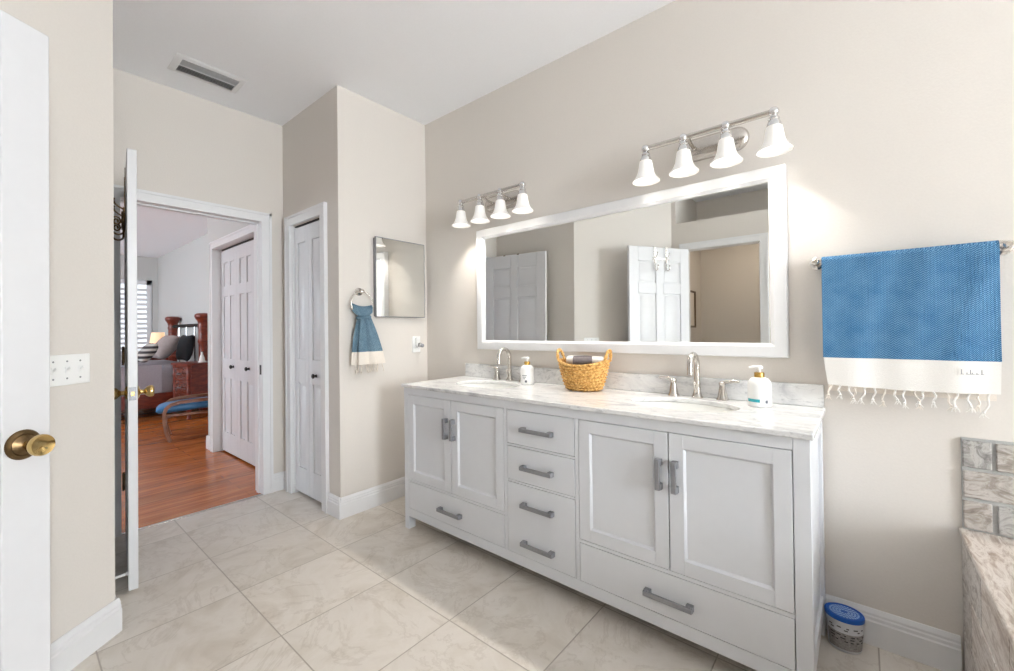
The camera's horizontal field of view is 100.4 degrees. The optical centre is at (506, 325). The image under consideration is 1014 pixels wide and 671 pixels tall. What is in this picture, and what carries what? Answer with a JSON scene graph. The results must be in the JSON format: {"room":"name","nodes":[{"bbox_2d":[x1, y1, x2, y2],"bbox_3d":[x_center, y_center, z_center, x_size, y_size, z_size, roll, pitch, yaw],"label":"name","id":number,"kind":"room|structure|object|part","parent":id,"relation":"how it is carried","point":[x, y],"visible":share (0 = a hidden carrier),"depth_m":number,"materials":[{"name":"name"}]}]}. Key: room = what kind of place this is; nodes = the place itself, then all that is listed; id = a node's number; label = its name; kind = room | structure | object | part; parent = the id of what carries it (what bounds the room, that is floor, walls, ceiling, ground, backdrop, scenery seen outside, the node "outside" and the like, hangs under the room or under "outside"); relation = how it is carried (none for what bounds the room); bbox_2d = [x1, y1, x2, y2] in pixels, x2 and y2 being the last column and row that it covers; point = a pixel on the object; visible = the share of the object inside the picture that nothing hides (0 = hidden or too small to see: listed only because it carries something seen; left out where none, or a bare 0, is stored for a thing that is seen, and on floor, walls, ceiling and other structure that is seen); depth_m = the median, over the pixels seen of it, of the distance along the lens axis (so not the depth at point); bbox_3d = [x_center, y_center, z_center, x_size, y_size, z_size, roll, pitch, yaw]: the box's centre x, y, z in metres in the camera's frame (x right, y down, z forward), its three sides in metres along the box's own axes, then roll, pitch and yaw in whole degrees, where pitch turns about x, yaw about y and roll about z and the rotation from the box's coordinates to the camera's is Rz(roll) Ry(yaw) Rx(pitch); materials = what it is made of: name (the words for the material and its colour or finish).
{"room":"bathroom","nodes":[
{"label":"bathroom","id":0,"kind":"room"},
{"bbox_2d":[0,0,114,642],"bbox_3d":[-1.636,-0.164,1.120,0.177,2.745,1.117,-1,0,-2],"label":"wall","id":1,"kind":"structure","parent":0,"point":[79,32],"depth_m":1.55,"materials":[{"name":"paint"}]},
{"bbox_2d":[50,353,89,386],"bbox_3d":[-1.551,0.156,1.492,0.018,0.108,0.165,-1,0,0],"label":"light switch","id":2,"kind":"object","parent":1,"relation":"attached to","point":[68,369],"visible":0.9,"depth_m":1.50,"materials":[{"name":"white plastic"}]},
{"bbox_2d":[51,597,121,670],"bbox_3d":[-1.542,1.143,1.121,0.016,0.130,1.122,-1,0,0],"label":"baseboard","id":3,"kind":"structure","parent":1,"relation":"attached to","point":[72,648],"depth_m":1.54,"materials":[{"name":"wood"}]},
{"bbox_2d":[120,255,157,359],"bbox_3d":[-8.991,-0.028,6.804,0.120,2.745,5.270,-1,-1,40],"label":"wall","id":4,"kind":"structure","parent":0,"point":[147,267],"depth_m":8.72,"materials":[{"name":"paint"}]},
{"bbox_2d":[121,279,124,354],"bbox_3d":[-7.599,-0.171,8.353,0.058,1.480,0.046,-1,-1,40],"label":"shutter","id":5,"kind":"object","parent":4,"relation":"attached to","point":[122,280],"depth_m":8.36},
{"bbox_2d":[121,280,151,350],"bbox_3d":[-8.182,-0.167,7.764,0.050,1.520,2.580,-1,-1,40],"label":"window","id":6,"kind":"structure","parent":4,"relation":"attached to","point":[122,285],"depth_m":8.62,"materials":[{"name":"white"}]},
{"bbox_3d":[-8.182,-0.167,7.764,0.050,1.520,2.580,-1,-1,40],"label":"frame","id":7,"kind":"part","parent":6,"relation":"part of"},
{"bbox_2d":[137,280,150,351],"bbox_3d":[-7.393,-0.197,8.600,0.058,1.438,0.206,-1,-1,40],"label":"shutter","id":8,"kind":"object","parent":4,"relation":"attached to","point":[147,304],"depth_m":8.63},
{"bbox_2d":[113,68,284,473],"bbox_3d":[-2.046,-0.144,2.871,0.120,2.745,2.370,-1,-1,40],"label":"wall","id":9,"kind":"structure","parent":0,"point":[187,145],"depth_m":2.84,"materials":[{"name":"paint"}]},
{"bbox_2d":[274,471,283,491],"bbox_3d":[-1.698,1.162,3.150,0.016,0.130,0.088,-1,-1,40],"label":"baseboard","id":10,"kind":"structure","parent":9,"relation":"attached to","point":[278,477],"depth_m":3.14,"materials":[{"name":"wood"}]},
{"bbox_2d":[207,91,331,492],"bbox_3d":[-1.881,-0.138,3.806,2.490,2.745,0.725,-1,-1,40],"label":"wall","id":11,"kind":"structure","parent":0,"point":[305,138],"depth_m":2.98,"materials":[{"name":"paint"}]},
{"bbox_2d":[114,148,153,590],"bbox_3d":[-1.981,0.202,2.223,0.157,2.018,0.800,0,-1,-43],"label":"door","id":12,"kind":"structure","parent":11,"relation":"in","point":[132,391],"depth_m":1.94,"materials":[{"name":"white wood"}]},
{"bbox_2d":[114,168,124,240],"bbox_3d":[-2.037,-0.635,2.236,0.099,0.349,0.240,0,-1,-43],"label":"hooks","id":13,"kind":"object","parent":12,"relation":"hanging from","point":[117,225],"visible":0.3,"depth_m":2.17,"materials":[{"name":"brown metal"}]},
{"bbox_3d":[-1.789,0.313,1.946,0.061,0.063,0.063,0,-1,-43],"label":"knob","id":14,"kind":"part","parent":12,"relation":"part of","materials":[{"name":"gold metal"}]},
{"bbox_3d":[-1.979,0.202,2.220,0.035,2.018,0.778,0,-1,-43],"label":"panel","id":15,"kind":"part","parent":12,"relation":"part of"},
{"bbox_3d":[-1.713,0.312,1.934,0.025,0.060,0.002,0,-1,-43],"label":"latch plate","id":16,"kind":"part","parent":12,"relation":"part of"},
{"bbox_3d":[-1.719,0.313,2.011,0.061,0.063,0.063,0,-1,-43],"label":"knob","id":17,"kind":"part","parent":12,"relation":"part of","materials":[{"name":"gold metal"}]},
{"bbox_2d":[114,184,273,536],"bbox_3d":[-2.076,0.203,2.820,0.159,2.052,0.900,-1,-1,40],"label":"door frame","id":18,"kind":"structure","parent":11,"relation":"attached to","point":[262,222],"depth_m":3.07,"materials":[{"name":"wood"}]},
{"bbox_2d":[206,435,209,449],"bbox_3d":[-2.775,1.187,4.547,0.163,0.130,0.741,-1,-1,40],"label":"baseboard","id":19,"kind":"structure","parent":11,"relation":"attached to","point":[207,436],"depth_m":4.28,"materials":[{"name":"wood"}]},
{"bbox_2d":[209,224,253,451],"bbox_3d":[-2.361,0.202,3.799,1.459,2.077,0.144,-1,-1,40],"label":"door frame","id":20,"kind":"structure","parent":11,"relation":"attached to","point":[216,247],"depth_m":4.20,"materials":[{"name":"wood"}]},
{"bbox_2d":[221,237,254,465],"bbox_3d":[-2.353,0.228,3.805,1.308,1.993,0.070,-1,-1,40],"label":"door","id":21,"kind":"structure","parent":11,"relation":"in","point":[237,261],"depth_m":3.91,"materials":[{"name":"wood"}]},
{"bbox_2d":[284,202,328,513],"bbox_3d":[-1.374,0.209,2.984,0.605,2.026,0.124,-1,-1,40],"label":"door frame","id":22,"kind":"structure","parent":11,"relation":"attached to","point":[320,209],"depth_m":3.08,"materials":[{"name":"wood"}]},
{"bbox_2d":[294,218,321,502],"bbox_3d":[-1.389,0.233,2.966,0.440,1.930,0.066,-1,-1,40],"label":"door","id":23,"kind":"structure","parent":11,"relation":"in","point":[306,235],"depth_m":2.97,"materials":[{"name":"wood"}]},
{"bbox_2d":[284,471,341,519],"bbox_3d":[-1.361,1.156,2.914,0.836,0.130,0.016,-1,-1,40],"label":"baseboard","id":24,"kind":"structure","parent":11,"relation":"attached to","point":[333,509],"depth_m":2.70,"materials":[{"name":"wood"}]},
{"bbox_2d":[329,85,427,497],"bbox_3d":[-0.879,-0.157,2.979,0.110,2.745,0.705,-1,-1,40],"label":"wall","id":25,"kind":"structure","parent":0,"point":[377,182],"depth_m":2.84,"materials":[{"name":"paint"}]},
{"bbox_2d":[351,288,372,309],"bbox_3d":[-0.955,-0.155,2.758,0.056,0.186,0.162,-1,-1,40],"label":"towel ring","id":26,"kind":"object","parent":25,"relation":"attached to","point":[358,291],"visible":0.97,"depth_m":2.76,"materials":[{"name":"silver metal"}]},
{"bbox_2d":[351,303,385,373],"bbox_3d":[-0.908,0.085,2.776,0.080,0.458,0.244,-1,-1,40],"label":"hand towel","id":27,"kind":"object","parent":26,"relation":"hanging from","point":[366,346],"visible":1,"depth_m":2.73,"materials":[{"name":"blue fabric"}]},
{"bbox_2d":[338,477,404,519],"bbox_3d":[-0.825,1.150,2.914,0.016,0.130,0.705,-1,-1,40],"label":"baseboard","id":28,"kind":"structure","parent":25,"relation":"attached to","point":[358,502],"depth_m":2.81,"materials":[{"name":"wood"}]},
{"bbox_2d":[373,236,424,317],"bbox_3d":[-0.761,-0.329,3.006,0.038,0.544,0.415,-1,-1,40],"label":"medicine cabinet","id":29,"kind":"object","parent":25,"relation":"attached to","point":[398,266],"visible":1,"depth_m":2.97,"materials":[{"name":"silver mirror"}]},
{"bbox_2d":[412,336,419,351],"bbox_3d":[-0.671,0.139,3.128,0.008,0.118,0.072,-1,-1,40],"label":"wall outlet","id":30,"kind":"object","parent":25,"relation":"attached to","point":[414,348],"visible":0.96,"depth_m":3.11,"materials":[{"name":"white plastic"}]},
{"bbox_2d":[415,338,423,346],"bbox_3d":[-0.641,0.124,3.103,0.069,0.072,0.039,-1,-1,40],"label":"air freshener","id":31,"kind":"object","parent":30,"relation":"attached to","point":[417,340],"visible":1,"depth_m":3.10,"materials":[{"name":"white plastic"}]},
{"bbox_2d":[113,0,674,257],"bbox_3d":[-2.902,-1.566,1.773,16.120,0.100,5.390,-1,-1,40],"label":"ceiling","id":32,"kind":"structure","parent":0,"point":[423,61],"depth_m":2.33,"materials":[{"name":"paint"}]},
{"bbox_2d":[167,52,247,93],"bbox_3d":[-1.809,-1.515,2.559,0.220,0.012,0.356,-1,-1,40],"label":"ceiling vent","id":33,"kind":"object","parent":32,"relation":"in","point":[180,63],"visible":1,"depth_m":2.54,"materials":[{"name":"metal"}]},
{"bbox_2d":[71,408,941,670],"bbox_3d":[-2.869,1.279,1.749,16.120,0.100,5.390,-1,-1,40],"label":"floor","id":34,"kind":"structure","parent":0,"point":[275,581],"depth_m":1.86,"materials":[{"name":"tile"}]},
{"bbox_2d":[121,313,207,411],"bbox_3d":[-5.933,0.563,6.243,2.040,1.480,2.200,-1,-1,40],"label":"bed","id":35,"kind":"object","parent":34,"relation":"on","point":[157,373],"visible":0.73,"depth_m":6.11,"materials":[{"name":"brown wood"}]},
{"bbox_3d":[-5.949,0.939,6.215,1.810,0.470,2.075,-1,-1,40],"label":"rail","id":36,"kind":"part","parent":35,"relation":"part of","materials":[{"name":"brown wood"}]},
{"bbox_2d":[138,343,157,362],"bbox_3d":[-5.173,0.390,6.071,0.380,0.269,0.224,-1,-1,40],"label":"pillow","id":37,"kind":"object","parent":35,"relation":"on","point":[148,351],"visible":0.91,"depth_m":5.97,"materials":[{"name":"fabric"}]},
{"bbox_3d":[-5.970,0.794,6.193,1.720,0.420,1.915,-1,-1,40],"label":"mattress","id":38,"kind":"part","parent":35,"relation":"part of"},
{"bbox_2d":[152,335,179,358],"bbox_3d":[-5.463,0.343,6.754,0.540,0.370,0.332,-1,-1,40],"label":"pillow","id":39,"kind":"object","parent":35,"relation":"on","point":[167,344],"visible":0.72,"depth_m":6.60,"materials":[{"name":"fabric"}]},
{"bbox_3d":[-5.993,0.575,7.580,0.230,1.480,0.230,-1,-1,40],"label":"post","id":40,"kind":"part","parent":35,"relation":"part of","materials":[{"name":"brown wood"}]},
{"bbox_2d":[176,335,194,360],"bbox_3d":[-4.954,0.340,6.505,0.560,0.394,0.174,-1,-1,40],"label":"pillow","id":41,"kind":"object","parent":35,"relation":"on","point":[184,351],"visible":1,"depth_m":6.35,"materials":[{"name":"grey fabric"}]},
{"bbox_3d":[-4.955,0.351,6.709,0.024,0.690,0.024,-1,-1,40],"label":"iron rod","id":42,"kind":"part","parent":35,"relation":"part of","materials":[{"name":"silver metal"}]},
{"bbox_3d":[-4.606,0.549,6.416,0.230,1.480,0.230,-1,-1,40],"label":"post","id":43,"kind":"part","parent":35,"relation":"part of","materials":[{"name":"brown wood"}]},
{"bbox_2d":[156,393,207,441],"bbox_3d":[-3.602,1.041,4.913,0.737,0.446,0.476,0,-1,-39],"label":"footstool","id":44,"kind":"object","parent":34,"relation":"on","point":[175,404],"visible":0.7,"depth_m":4.70,"materials":[{"name":"brown wood"}]},
{"bbox_2d":[156,397,207,413],"bbox_3d":[-3.657,0.909,4.872,0.600,0.120,0.356,0,-1,-39],"label":"cushion","id":45,"kind":"object","parent":44,"relation":"on","point":[203,404],"depth_m":4.73,"materials":[{"name":"blue fabric"}]},
{"bbox_3d":[-3.710,1.044,5.095,0.681,0.446,0.056,0,-1,-39],"label":"frame","id":46,"kind":"part","parent":44,"relation":"part of","materials":[{"name":"brown wood"}]},
{"bbox_2d":[171,361,207,419],"bbox_3d":[-4.430,0.901,5.987,0.490,0.764,0.396,-1,-1,31],"label":"nightstand","id":47,"kind":"object","parent":34,"relation":"on","point":[189,378],"visible":0.58,"depth_m":5.84,"materials":[{"name":"brown wood"}]},
{"bbox_3d":[-4.683,0.919,5.964,0.064,0.735,0.064,-1,-1,31],"label":"leg","id":48,"kind":"part","parent":47,"relation":"part of","materials":[{"name":"brown wood"}]},
{"bbox_3d":[-4.515,0.661,5.852,0.340,0.165,0.016,-1,-1,31],"label":"drawer","id":49,"kind":"part","parent":47,"relation":"part of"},
{"bbox_3d":[-4.513,0.846,5.850,0.340,0.165,0.016,-1,-1,31],"label":"drawer","id":50,"kind":"part","parent":47,"relation":"part of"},
{"bbox_3d":[-4.332,0.913,5.753,0.064,0.735,0.064,-1,-1,31],"label":"leg","id":51,"kind":"part","parent":47,"relation":"part of","materials":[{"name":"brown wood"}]},
{"bbox_2d":[198,352,205,361],"bbox_3d":[-4.301,0.443,5.958,0.096,0.147,0.094,-1,-1,40],"label":"figurine","id":52,"kind":"object","parent":47,"relation":"on","point":[201,359],"visible":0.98,"depth_m":5.94,"materials":[{"name":"white ceramic"}]},
{"bbox_2d":[122,494,262,534],"bbox_3d":[-2.022,1.225,2.776,0.024,0.005,0.766,-1,-1,40],"label":"threshold","id":53,"kind":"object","parent":34,"relation":"on","point":[259,494],"depth_m":2.76,"materials":[{"name":"silver metal"}]},
{"bbox_2d":[404,387,825,670],"bbox_3d":[0.300,0.774,2.079,1.991,0.840,0.535,-1,-1,40],"label":"vanity cabinet","id":54,"kind":"object","parent":34,"relation":"on","point":[711,538],"visible":0.91,"depth_m":1.60,"materials":[{"name":"wood"}]},
{"bbox_3d":[-0.584,0.789,2.544,0.038,0.840,0.050,-1,-1,40],"label":"leg","id":55,"kind":"part","parent":54,"relation":"part of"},
{"bbox_3d":[-0.439,0.656,2.401,0.369,0.496,0.020,-1,-1,40],"label":"cabinet door","id":56,"kind":"part","parent":54,"relation":"part of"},
{"bbox_3d":[-0.337,0.558,2.283,0.022,0.112,0.030,-1,-1,40],"label":"pull handle","id":57,"kind":"part","parent":54,"relation":"part of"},
{"bbox_3d":[-0.311,1.004,2.261,0.174,0.022,0.030,-1,-1,40],"label":"pull handle","id":58,"kind":"part","parent":54,"relation":"part of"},
{"bbox_3d":[-0.292,0.557,2.245,0.022,0.112,0.030,-1,-1,40],"label":"pull handle","id":59,"kind":"part","parent":54,"relation":"part of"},
{"bbox_3d":[-0.291,0.996,2.277,0.745,0.156,0.020,-1,-1,40],"label":"drawer","id":60,"kind":"part","parent":54,"relation":"part of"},
{"bbox_3d":[-0.152,0.650,2.160,0.372,0.496,0.020,-1,-1,40],"label":"cabinet door","id":61,"kind":"part","parent":54,"relation":"part of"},
{"bbox_3d":[0.127,0.479,1.893,0.174,0.022,0.030,-1,-1,40],"label":"pull handle","id":62,"kind":"part","parent":54,"relation":"part of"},
{"bbox_3d":[0.132,0.826,1.890,0.174,0.022,0.030,-1,-1,40],"label":"pull handle","id":63,"kind":"part","parent":54,"relation":"part of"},
{"bbox_3d":[0.129,0.654,1.892,0.174,0.022,0.030,-1,-1,40],"label":"pull handle","id":64,"kind":"part","parent":54,"relation":"part of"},
{"bbox_3d":[0.134,1.000,1.889,0.174,0.022,0.030,-1,-1,40],"label":"pull handle","id":65,"kind":"part","parent":54,"relation":"part of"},
{"bbox_3d":[0.149,0.647,1.908,0.370,0.157,0.020,-1,-1,40],"label":"drawer","id":66,"kind":"part","parent":54,"relation":"part of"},
{"bbox_3d":[0.147,0.476,1.909,0.370,0.158,0.020,-1,-1,40],"label":"drawer","id":67,"kind":"part","parent":54,"relation":"part of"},
{"bbox_3d":[0.152,0.902,1.906,0.370,0.327,0.020,-1,-1,40],"label":"drawer","id":68,"kind":"part","parent":54,"relation":"part of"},
{"bbox_2d":[401,363,825,440],"bbox_3d":[0.306,0.300,2.095,2.008,0.108,0.536,-1,-1,40],"label":"countertop","id":69,"kind":"structure","parent":54,"relation":"on","point":[797,411],"depth_m":1.85,"materials":[{"name":"stone"}]},
{"bbox_2d":[462,384,515,387],"bbox_3d":[-0.117,0.437,2.484,0.456,0.148,0.305,-1,-1,40],"label":"sink basin","id":70,"kind":"object","parent":69,"relation":"in","point":[468,385],"visible":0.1,"depth_m":2.64,"materials":[{"name":"ceramic"}]},
{"bbox_2d":[488,347,520,381],"bbox_3d":[-0.013,0.237,2.593,0.346,0.210,0.139,-1,-1,40],"label":"faucet","id":71,"kind":"object","parent":69,"relation":"on","point":[508,370],"visible":0.88,"depth_m":2.61,"materials":[{"name":"silver metal"}]},
{"bbox_3d":[-0.081,0.299,2.707,0.094,0.089,0.052,-1,-1,40],"label":"tap handle","id":72,"kind":"part","parent":71,"relation":"part of","materials":[{"name":"silver metal"}]},
{"bbox_3d":[-0.013,0.237,2.593,0.050,0.210,0.138,-1,-1,40],"label":"spout","id":73,"kind":"part","parent":71,"relation":"part of","materials":[{"name":"silver metal"}]},
{"bbox_2d":[521,357,533,384],"bbox_3d":[0.117,0.260,2.449,0.078,0.158,0.079,-1,-1,30],"label":"soap dispenser","id":74,"kind":"object","parent":69,"relation":"on","point":[527,370],"visible":1,"depth_m":2.42,"materials":[{"name":"white plastic"}]},
{"bbox_2d":[556,348,611,391],"bbox_3d":[0.399,0.226,2.198,0.298,0.213,0.218,-1,-1,34],"label":"wicker basket","id":75,"kind":"object","parent":69,"relation":"on","point":[586,377],"visible":0.98,"depth_m":2.12,"materials":[{"name":"wicker"}]},
{"bbox_3d":[0.287,0.156,2.273,0.031,0.069,0.084,-1,-1,34],"label":"loop handle","id":76,"kind":"part","parent":75,"relation":"part of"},
{"bbox_2d":[566,355,583,364],"bbox_3d":[0.370,0.183,2.245,0.100,0.051,0.050,-1,-1,30],"label":"rolled towel","id":77,"kind":"object","parent":75,"relation":"in","point":[569,359],"visible":0.36,"depth_m":2.24,"materials":[{"name":"white fabric"}]},
{"bbox_2d":[573,356,591,364],"bbox_3d":[0.386,0.177,2.163,0.095,0.046,0.044,-1,-1,16],"label":"rolled towel","id":78,"kind":"object","parent":75,"relation":"in","point":[580,360],"visible":0.98,"depth_m":2.15,"materials":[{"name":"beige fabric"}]},
{"bbox_2d":[592,356,603,362],"bbox_3d":[0.459,0.184,2.184,0.085,0.051,0.050,-1,-1,36],"label":"rolled towel","id":79,"kind":"object","parent":75,"relation":"in","point":[595,359],"visible":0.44,"depth_m":2.16,"materials":[{"name":"white fabric"}]},
{"bbox_3d":[0.509,0.151,2.123,0.030,0.067,0.083,-1,-1,34],"label":"loop handle","id":80,"kind":"part","parent":75,"relation":"part of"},
{"bbox_2d":[635,401,734,411],"bbox_3d":[0.735,0.421,1.770,0.456,0.148,0.305,-1,-1,40],"label":"sink basin","id":81,"kind":"object","parent":69,"relation":"in","point":[662,404],"visible":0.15,"depth_m":1.90,"materials":[{"name":"ceramic"}]},
{"bbox_2d":[659,352,739,400],"bbox_3d":[0.833,0.221,1.883,0.346,0.210,0.139,-1,-1,40],"label":"faucet","id":82,"kind":"object","parent":69,"relation":"on","point":[722,395],"visible":1,"depth_m":1.90,"materials":[{"name":"silver metal"}]},
{"bbox_3d":[0.766,0.283,1.997,0.094,0.089,0.052,-1,-1,40],"label":"tap handle","id":83,"kind":"part","parent":82,"relation":"part of","materials":[{"name":"silver metal"}]},
{"bbox_3d":[0.833,0.221,1.883,0.050,0.210,0.138,-1,-1,40],"label":"spout","id":84,"kind":"part","parent":82,"relation":"part of","materials":[{"name":"silver metal"}]},
{"bbox_3d":[0.959,0.279,1.835,0.094,0.089,0.052,-1,-1,40],"label":"tap handle","id":85,"kind":"part","parent":82,"relation":"part of","materials":[{"name":"silver metal"}]},
{"bbox_2d":[748,365,771,407],"bbox_3d":[1.011,0.241,1.691,0.083,0.162,0.084,-1,-1,28],"label":"soap dispenser","id":86,"kind":"object","parent":69,"relation":"on","point":[759,387],"visible":1,"depth_m":1.66,"materials":[{"name":"white plastic"}]},
{"bbox_2d":[748,398,759,402],"bbox_3d":[0.977,0.296,1.676,0.008,0.012,0.050,0,-1,-24],"label":"print","id":87,"kind":"object","parent":86,"relation":"attached to","point":[750,400],"depth_m":1.67},
{"bbox_3d":[0.449,0.639,1.656,0.369,0.496,0.020,-1,-1,40],"label":"cabinet door","id":88,"kind":"part","parent":54,"relation":"part of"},
{"bbox_3d":[0.550,0.541,1.539,0.022,0.112,0.030,-1,-1,40],"label":"pull handle","id":89,"kind":"part","parent":54,"relation":"part of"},
{"bbox_3d":[0.576,0.987,1.517,0.174,0.022,0.030,-1,-1,40],"label":"pull handle","id":90,"kind":"part","parent":54,"relation":"part of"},
{"bbox_3d":[0.595,0.540,1.501,0.022,0.112,0.030,-1,-1,40],"label":"pull handle","id":91,"kind":"part","parent":54,"relation":"part of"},
{"bbox_3d":[0.597,0.979,1.532,0.745,0.156,0.020,-1,-1,40],"label":"drawer","id":92,"kind":"part","parent":54,"relation":"part of","materials":[{"name":"wood"}]},
{"bbox_3d":[0.736,0.633,1.416,0.372,0.496,0.020,-1,-1,40],"label":"cabinet door","id":93,"kind":"part","parent":54,"relation":"part of","materials":[{"name":"wood"}]},
{"bbox_3d":[0.909,0.760,1.291,0.044,0.840,0.050,-1,-1,40],"label":"leg","id":94,"kind":"part","parent":54,"relation":"part of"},
{"bbox_3d":[1.201,0.760,1.639,0.044,0.840,0.050,-1,-1,40],"label":"leg","id":95,"kind":"part","parent":54,"relation":"part of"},
{"bbox_2d":[824,602,864,654],"bbox_3d":[1.240,1.114,1.553,0.118,0.128,0.102,-1,-1,40],"label":"container","id":96,"kind":"object","parent":34,"relation":"on","point":[845,623],"visible":1,"depth_m":1.52,"materials":[{"name":"plastic"}]},
{"bbox_3d":[1.240,1.058,1.554,0.118,0.017,0.102,-1,-1,40],"label":"lid","id":97,"kind":"part","parent":96,"relation":"part of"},
{"bbox_2d":[829,621,862,644],"bbox_3d":[1.224,1.111,1.521,0.098,0.052,0.027,-1,-1,27],"label":"print","id":98,"kind":"object","parent":96,"relation":"on","point":[841,633],"depth_m":1.52},
{"bbox_2d":[959,528,1013,670],"bbox_3d":[1.629,0.915,0.255,1.659,0.495,1.655,-1,-1,40],"label":"tub deck","id":99,"kind":"object","parent":34,"relation":"on","point":[987,559],"visible":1,"depth_m":1.19,"materials":[{"name":"stone"}]},
{"bbox_3d":[-6.458,0.941,7.810,0.490,0.765,0.396,-1,-1,40],"label":"nightstand","id":100,"kind":"object","parent":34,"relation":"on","visible":0},
{"bbox_2d":[149,332,164,343],"bbox_3d":[-6.460,0.343,7.821,0.250,0.430,0.250,-1,-1,40],"label":"table lamp","id":101,"kind":"object","parent":100,"relation":"on","point":[155,337],"visible":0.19,"depth_m":7.73,"materials":[{"name":"beige fabric"}]},
{"bbox_2d":[158,0,1013,670],"bbox_3d":[-1.161,-0.147,3.754,16.040,2.745,0.120,-1,-1,40],"label":"wall","id":102,"kind":"structure","parent":0,"point":[897,116],"depth_m":1.66,"materials":[{"name":"paint"}]},
{"bbox_2d":[452,181,532,227],"bbox_3d":[-0.084,-0.754,2.643,0.638,0.189,0.195,-1,-1,40],"label":"vanity light","id":103,"kind":"object","parent":102,"relation":"attached to","point":[498,204],"visible":1,"depth_m":2.63,"materials":[{"name":"glass"}]},
{"bbox_2d":[452,199,469,227],"bbox_3d":[-0.303,-0.743,2.781,0.126,0.174,0.126,-1,-1,40],"label":"shade","id":104,"kind":"object","parent":103,"relation":"attached to","point":[460,221],"depth_m":2.76,"materials":[{"name":"white glass"}]},
{"bbox_2d":[470,194,489,223],"bbox_3d":[-0.172,-0.745,2.671,0.126,0.174,0.126,-1,-1,40],"label":"shade","id":105,"kind":"object","parent":103,"relation":"attached to","point":[479,217],"depth_m":2.65,"materials":[{"name":"white glass"}]},
{"bbox_2d":[490,188,510,218],"bbox_3d":[-0.041,-0.748,2.562,0.126,0.174,0.126,-1,-1,40],"label":"shade","id":106,"kind":"object","parent":103,"relation":"attached to","point":[500,211],"depth_m":2.54,"materials":[{"name":"white glass"}]},
{"bbox_2d":[512,181,532,213],"bbox_3d":[0.090,-0.750,2.452,0.126,0.174,0.126,-1,-1,40],"label":"lampshade","id":107,"kind":"object","parent":103,"relation":"attached to","point":[522,206],"depth_m":2.43,"materials":[{"name":"white glass"}]},
{"bbox_2d":[476,164,789,357],"bbox_3d":[0.474,-0.250,2.273,1.735,0.787,0.043,-1,-1,40],"label":"wall mirror","id":108,"kind":"object","parent":102,"relation":"attached to","point":[701,268],"visible":1,"depth_m":2.07,"materials":[{"name":"mirror"}]},
{"bbox_2d":[465,363,823,407],"bbox_3d":[0.478,0.290,2.287,1.984,0.088,0.020,-1,-1,40],"label":"backsplash","id":109,"kind":"structure","parent":102,"relation":"attached to","point":[801,394],"depth_m":1.99,"materials":[{"name":"stone"}]},
{"bbox_2d":[632,106,793,185],"bbox_3d":[0.870,-0.772,1.843,0.638,0.189,0.195,-1,-1,40],"label":"vanity light","id":110,"kind":"object","parent":102,"relation":"attached to","point":[723,145],"visible":1,"depth_m":1.82,"materials":[{"name":"glass"}]},
{"bbox_2d":[632,145,659,185],"bbox_3d":[0.651,-0.761,1.981,0.126,0.174,0.126,-1,-1,40],"label":"lampshade","id":111,"kind":"object","parent":110,"relation":"attached to","point":[646,176],"depth_m":1.96,"materials":[{"name":"white glass"}]},
{"bbox_2d":[669,133,698,177],"bbox_3d":[0.782,-0.763,1.871,0.126,0.174,0.126,-1,-1,40],"label":"lampshade","id":112,"kind":"object","parent":110,"relation":"attached to","point":[684,166],"depth_m":1.86,"materials":[{"name":"white glass"}]},
{"bbox_2d":[710,121,742,167],"bbox_3d":[0.913,-0.766,1.762,0.126,0.174,0.126,-1,-1,40],"label":"lampshade","id":113,"kind":"object","parent":110,"relation":"attached to","point":[726,156],"depth_m":1.75,"materials":[{"name":"white glass"}]},
{"bbox_2d":[756,106,793,157],"bbox_3d":[1.044,-0.768,1.652,0.126,0.174,0.126,-1,-1,40],"label":"lampshade","id":114,"kind":"object","parent":110,"relation":"attached to","point":[775,143],"depth_m":1.64,"materials":[{"name":"white glass"}]},
{"bbox_2d":[825,593,961,670],"bbox_3d":[0.461,1.129,2.306,2.770,0.130,0.016,-1,-1,40],"label":"baseboard","id":115,"kind":"structure","parent":102,"relation":"attached to","point":[940,649],"depth_m":1.49,"materials":[{"name":"wood"}]},
{"bbox_2d":[809,240,1013,269],"bbox_3d":[1.384,-0.248,1.483,0.531,0.048,0.087,-1,-1,40],"label":"towel bar","id":116,"kind":"object","parent":102,"relation":"attached to","point":[1006,246],"visible":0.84,"depth_m":1.35,"materials":[{"name":"silver metal"}]},
{"bbox_2d":[821,240,1001,418],"bbox_3d":[1.365,0.015,1.457,0.443,0.558,0.050,-1,-1,41],"label":"bath towel","id":117,"kind":"object","parent":116,"relation":"hanging from","point":[923,322],"visible":1,"depth_m":1.43,"materials":[{"name":"blue fabric"}]},
{"bbox_2d":[961,437,1013,538],"bbox_3d":[2.151,0.514,0.887,1.640,0.304,0.016,-1,-1,40],"label":"backsplash","id":118,"kind":"structure","parent":102,"relation":"attached to","point":[987,466],"depth_m":1.37,"materials":[{"name":"grey tile"}]},
{"bbox_3d":[0.528,-0.214,-1.742,6.386,2.745,0.850,-1,-1,40],"label":"wall","id":119,"kind":"structure","parent":0,"visible":0},
{"bbox_2d":[0,10,55,670],"bbox_3d":[-1.360,0.182,0.837,0.170,2.018,0.733,-1,0,8],"label":"door","id":120,"kind":"structure","parent":119,"relation":"in","point":[26,441],"depth_m":1.14,"materials":[{"name":"white wood"}]},
{"bbox_3d":[-1.260,0.319,1.129,0.055,0.057,0.057,-1,0,8],"label":"knob","id":121,"kind":"part","parent":120,"relation":"part of","materials":[{"name":"gold metal"}]},
{"bbox_3d":[-2.014,-0.152,1.979,1.075,2.745,0.123,-1,-1,40],"label":"wall","id":122,"kind":"structure","parent":0,"visible":0},
{"bbox_2d":[115,571,127,579],"bbox_3d":[-1.763,1.142,1.919,0.024,0.025,0.077,-1,-1,40],"label":"door stop","id":123,"kind":"object","parent":122,"relation":"attached to","point":[123,574],"visible":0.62,"depth_m":1.92,"materials":[{"name":"white plastic"}]}
]}

